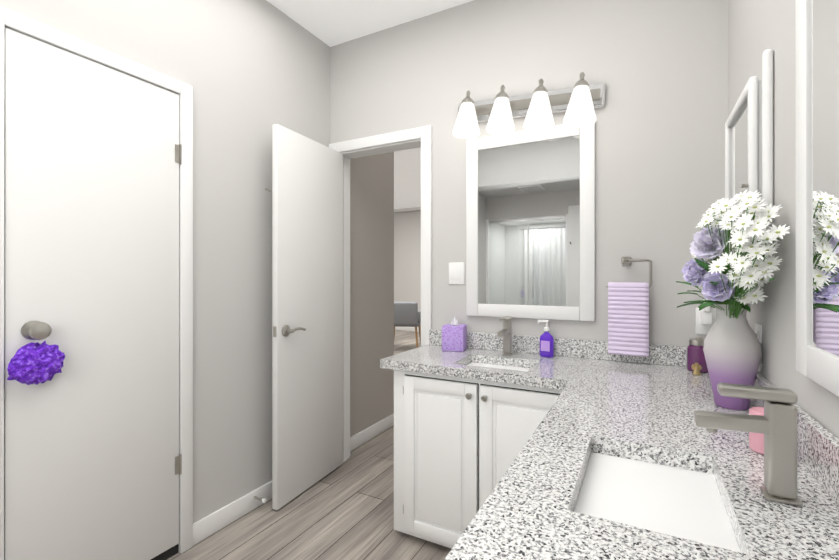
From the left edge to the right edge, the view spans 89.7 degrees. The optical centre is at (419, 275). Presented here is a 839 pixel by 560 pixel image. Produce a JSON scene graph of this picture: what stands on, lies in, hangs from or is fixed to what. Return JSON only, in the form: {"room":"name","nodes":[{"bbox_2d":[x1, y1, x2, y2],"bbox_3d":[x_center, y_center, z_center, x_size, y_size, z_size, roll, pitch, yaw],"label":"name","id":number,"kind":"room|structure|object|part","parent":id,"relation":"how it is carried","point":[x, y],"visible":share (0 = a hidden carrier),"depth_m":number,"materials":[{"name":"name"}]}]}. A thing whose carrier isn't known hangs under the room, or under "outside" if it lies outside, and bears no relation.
{"room":"bathroom","nodes":[
{"label":"bathroom","id":0,"kind":"room"},
{"bbox_2d":[7,340,64,384],"bbox_3d":[-1.273,0.281,1.405,0.074,0.169,0.154,0,0,28],"label":"loofah","id":1,"kind":"object","parent":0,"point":[34,363],"visible":1,"depth_m":1.39,"materials":[{"name":"purple plastic"}]},
{"bbox_2d":[0,0,393,551],"bbox_3d":[-1.416,-0.140,1.384,0.120,2.760,4.900,0,0,28],"label":"wall","id":2,"kind":"structure","parent":0,"point":[251,72],"depth_m":2.18,"materials":[{"name":"grey paint"}]},
{"bbox_2d":[4,28,181,559],"bbox_3d":[-1.177,0.193,1.613,0.083,1.997,0.590,0,0,28],"label":"closet door","id":3,"kind":"structure","parent":2,"relation":"in","point":[92,455],"depth_m":1.58,"materials":[{"name":"white paint"}]},
{"bbox_2d":[0,6,192,559],"bbox_3d":[-1.208,0.187,1.624,0.022,2.105,0.700,0,0,28],"label":"trim","id":4,"kind":"structure","parent":2,"relation":"attached to","point":[21,23],"depth_m":1.88,"materials":[{"name":"white paint"}]},
{"bbox_2d":[193,480,271,544],"bbox_3d":[-1.296,1.192,1.381,0.092,0.095,3.170,0,0,28],"label":"baseboard","id":5,"kind":"structure","parent":2,"relation":"attached to","point":[213,522],"depth_m":2.11,"materials":[{"name":"white paint"}]},
{"bbox_2d":[350,413,393,450],"bbox_3d":[-0.369,1.194,3.210,0.014,0.095,0.690,0,0,28],"label":"baseboard","id":6,"kind":"structure","parent":2,"relation":"attached to","point":[368,433],"depth_m":3.20,"materials":[{"name":"white paint"}]},
{"bbox_2d":[167,330,450,559],"bbox_3d":[-1.080,1.272,4.510,8.200,0.060,11.000,0,0,28],"label":"floor","id":7,"kind":"structure","parent":0,"point":[344,510],"depth_m":2.09,"materials":[{"name":"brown wood"}]},
{"bbox_2d":[394,302,420,347],"bbox_3d":[-0.259,0.836,7.113,0.600,0.821,0.643,0,0,8],"label":"chair","id":8,"kind":"object","parent":7,"relation":"on","point":[407,314],"visible":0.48,"depth_m":6.81,"materials":[{"name":"grey fabric"}]},
{"bbox_2d":[384,364,559,546],"bbox_3d":[0.073,0.839,0.926,1.371,0.800,2.688,0,0,28],"label":"bathroom vanity","id":9,"kind":"object","parent":7,"relation":"on","point":[508,445],"depth_m":1.86,"materials":[{"name":"white paint"}]},
{"bbox_2d":[380,344,539,379],"bbox_3d":[0.231,0.420,2.076,0.680,0.040,0.508,0,0,28],"label":"countertop","id":10,"kind":"structure","parent":9,"relation":"on","point":[431,357],"depth_m":2.01,"materials":[{"name":"grey stone"}]},
{"bbox_2d":[442,317,466,351],"bbox_3d":[0.189,0.311,2.273,0.116,0.177,0.116,0,0,16],"label":"tissue box","id":11,"kind":"object","parent":10,"relation":"on","point":[454,335],"visible":1,"depth_m":2.22,"materials":[{"name":"purple cardboard"}]},
{"bbox_2d":[464,360,531,371],"bbox_3d":[0.356,0.500,1.949,0.380,0.144,0.290,0,0,28],"label":"sink","id":12,"kind":"object","parent":10,"relation":"in","point":[487,363],"depth_m":2.06,"materials":[{"name":"white ceramic"}]},
{"bbox_2d":[496,316,511,355],"bbox_3d":[0.422,0.303,2.095,0.048,0.193,0.151,0,0,28],"label":"faucet","id":13,"kind":"object","parent":10,"relation":"on","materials":[{"name":"silver metal"}]},
{"bbox_2d":[444,356,838,559],"bbox_3d":[0.343,0.419,0.766,0.746,0.040,2.718,0,0,28],"label":"countertop","id":14,"kind":"structure","parent":9,"relation":"on","point":[529,513],"depth_m":0.82,"materials":[{"name":"grey stone"}]},
{"bbox_2d":[538,319,553,357],"bbox_3d":[0.621,0.309,2.078,0.080,0.180,0.047,0,0,28],"label":"soap dispenser","id":15,"kind":"object","parent":14,"relation":"on","point":[546,343],"visible":1,"depth_m":2.06,"materials":[{"name":"purple plastic"}]},
{"bbox_2d":[576,444,739,547],"bbox_3d":[0.450,0.499,0.826,0.290,0.144,0.415,0,0,28],"label":"sink","id":16,"kind":"object","parent":14,"relation":"in","point":[680,497],"depth_m":0.84,"materials":[{"name":"white ceramic"}]},
{"bbox_2d":[691,363,701,374],"bbox_3d":[1.116,0.375,1.699,0.035,0.048,0.030,0,0,28],"label":"figurine","id":17,"kind":"object","parent":14,"relation":"on","point":[696,367],"visible":0.98,"depth_m":1.70,"materials":[{"name":"gold metal"}]},
{"bbox_2d":[687,337,707,372],"bbox_3d":[1.174,0.328,1.770,0.090,0.142,0.090,0,0,28],"label":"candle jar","id":18,"kind":"object","parent":14,"relation":"on","point":[695,351],"visible":0.6,"depth_m":1.74,"materials":[{"name":"purple glass"}]},
{"bbox_2d":[676,190,789,409],"bbox_3d":[0.889,0.079,1.244,0.218,0.639,0.554,0,0,28],"label":"vase","id":19,"kind":"object","parent":14,"relation":"on","point":[732,349],"visible":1,"depth_m":1.22,"materials":[{"name":"white ceramic"}]},
{"bbox_2d":[692,383,807,507],"bbox_3d":[0.602,0.302,0.782,0.155,0.193,0.048,0,0,28],"label":"faucet","id":20,"kind":"object","parent":14,"relation":"on","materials":[{"name":"silver metal"}]},
{"bbox_2d":[749,407,763,454],"bbox_3d":[0.786,0.352,0.956,0.062,0.092,0.062,0,0,28],"label":"candle","id":21,"kind":"object","parent":14,"relation":"on","point":[756,442],"visible":0.38,"depth_m":0.95,"materials":[{"name":"pink wax"}]},
{"bbox_2d":[267,0,473,208],"bbox_3d":[-1.080,-1.558,4.513,8.200,0.080,11.000,0,0,28],"label":"ceiling","id":22,"kind":"structure","parent":0,"point":[330,23],"depth_m":2.50,"materials":[{"name":"white paint"}]},
{"bbox_2d":[394,210,420,324],"bbox_3d":[0.339,-0.133,9.261,6.250,2.760,0.120,0,0,28],"label":"wall","id":23,"kind":"structure","parent":0,"point":[407,256],"depth_m":9.52,"materials":[{"name":"grey paint"}]},
{"bbox_2d":[395,327,418,331],"bbox_3d":[0.360,1.199,9.173,6.130,0.095,0.014,0,0,28],"label":"baseboard","id":24,"kind":"structure","parent":23,"relation":"attached to","point":[396,328],"depth_m":9.50,"materials":[{"name":"white paint"}]},
{"bbox_2d":[394,207,420,212],"bbox_3d":[0.349,-1.478,9.155,6.130,0.070,0.060,0,0,28],"label":"crown molding","id":25,"kind":"structure","parent":23,"relation":"attached to","point":[408,209],"depth_m":9.45,"materials":[{"name":"white paint"}]},
{"bbox_2d":[330,0,727,345],"bbox_3d":[0.440,-0.140,2.323,2.277,2.760,0.120,0,0,28],"label":"wall","id":26,"kind":"structure","parent":0,"point":[659,68],"depth_m":2.03,"materials":[{"name":"grey paint"}]},
{"bbox_2d":[272,124,342,509],"bbox_3d":[-0.635,0.217,2.493,0.045,2.023,0.610,0,0,23],"label":"open door","id":27,"kind":"structure","parent":26,"relation":"in","point":[307,294],"depth_m":2.41,"materials":[{"name":"white paint"}]},
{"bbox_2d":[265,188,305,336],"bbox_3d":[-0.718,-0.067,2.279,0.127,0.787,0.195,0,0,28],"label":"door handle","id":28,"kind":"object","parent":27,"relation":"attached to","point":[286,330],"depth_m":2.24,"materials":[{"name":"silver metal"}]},
{"bbox_2d":[329,125,431,461],"bbox_3d":[-0.232,0.186,2.680,0.754,2.110,0.160,0,0,28],"label":"door frame","id":29,"kind":"structure","parent":26,"relation":"attached to","point":[413,138],"depth_m":2.60,"materials":[{"name":"white paint"}]},
{"bbox_2d":[449,262,464,284],"bbox_3d":[0.208,-0.011,2.373,0.096,0.124,0.008,0,0,28],"label":"switch plate","id":30,"kind":"object","parent":26,"relation":"attached to","point":[456,272],"visible":1,"depth_m":2.37,"materials":[{"name":"white plastic"}]},
{"bbox_2d":[452,72,605,138],"bbox_3d":[0.512,-0.841,2.111,0.759,0.269,0.188,0,0,28],"label":"sconce","id":31,"kind":"object","parent":26,"relation":"attached to","point":[580,101],"visible":1,"depth_m":2.08,"materials":[{"name":"white glass"}]},
{"bbox_2d":[466,123,594,320],"bbox_3d":[0.552,-0.265,2.182,0.658,0.970,0.024,0,0,28],"label":"mirror","id":32,"kind":"object","parent":26,"relation":"attached to","point":[530,224],"visible":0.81,"depth_m":2.16,"materials":[{"name":"white paint"}]},
{"label":"glass","id":33,"kind":"part","parent":32,"relation":"part of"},
{"bbox_2d":[429,329,686,367],"bbox_3d":[0.673,0.356,2.118,1.391,0.088,0.020,0,0,28],"label":"backsplash","id":34,"kind":"structure","parent":26,"relation":"attached to","point":[594,349],"depth_m":2.06,"materials":[{"name":"grey stone"}]},
{"bbox_2d":[606,257,651,356],"bbox_3d":[0.959,0.136,1.934,0.189,0.448,0.080,0,0,28],"label":"towel rail","id":35,"kind":"object","parent":26,"relation":"attached to","point":[628,318],"visible":1,"depth_m":1.90,"materials":[{"name":"purple fabric"}]},
{"bbox_2d":[608,282,648,356],"bbox_3d":[0.948,0.196,1.918,0.166,0.329,0.043,0,0,28],"label":"towel","id":36,"kind":"object","parent":35,"relation":"hanging from","point":[628,302],"depth_m":1.90,"materials":[{"name":"purple fabric"}]},
{"bbox_2d":[696,299,715,333],"bbox_3d":[1.231,0.177,1.809,0.075,0.155,0.044,0,0,28],"label":"outlet","id":37,"kind":"object","parent":26,"relation":"attached to","point":[705,318],"visible":0.71,"depth_m":1.81,"materials":[{"name":"white plastic"}]},
{"bbox_2d":[728,0,838,438],"bbox_3d":[0.593,-0.141,0.311,0.120,2.760,3.290,0,0,28],"label":"wall","id":38,"kind":"structure","parent":0,"point":[757,29],"depth_m":1.11,"materials":[{"name":"grey paint"}]},
{"bbox_2d":[725,49,773,219],"bbox_3d":[1.049,-0.396,1.369,0.066,0.462,0.454,0,0,28],"label":"medicine cabinet mirror","id":39,"kind":"object","parent":38,"relation":"attached to","point":[749,144],"visible":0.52,"depth_m":1.21,"materials":[{"name":"white paint"}]},
{"bbox_2d":[755,323,761,363],"bbox_3d":[1.049,0.210,1.308,0.009,0.120,0.074,0,0,28],"label":"electrical outlet","id":40,"kind":"object","parent":38,"relation":"attached to","point":[758,330],"visible":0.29,"depth_m":1.28,"materials":[{"name":"white plastic"}]},
{"bbox_2d":[752,371,838,507],"bbox_3d":[0.663,0.349,0.596,0.020,0.100,2.718,0,0,28],"label":"backsplash","id":41,"kind":"structure","parent":38,"relation":"attached to","point":[819,448],"depth_m":0.81,"materials":[{"name":"grey stone"}]},
{"bbox_2d":[795,0,838,396],"bbox_3d":[0.679,-0.276,0.628,0.024,0.970,0.660,0,0,28],"label":"mirror","id":42,"kind":"object","parent":38,"relation":"attached to","point":[817,183],"visible":1,"depth_m":0.82,"materials":[{"name":"white paint"}]},
{"label":"glass","id":43,"kind":"part","parent":42,"relation":"part of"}
]}

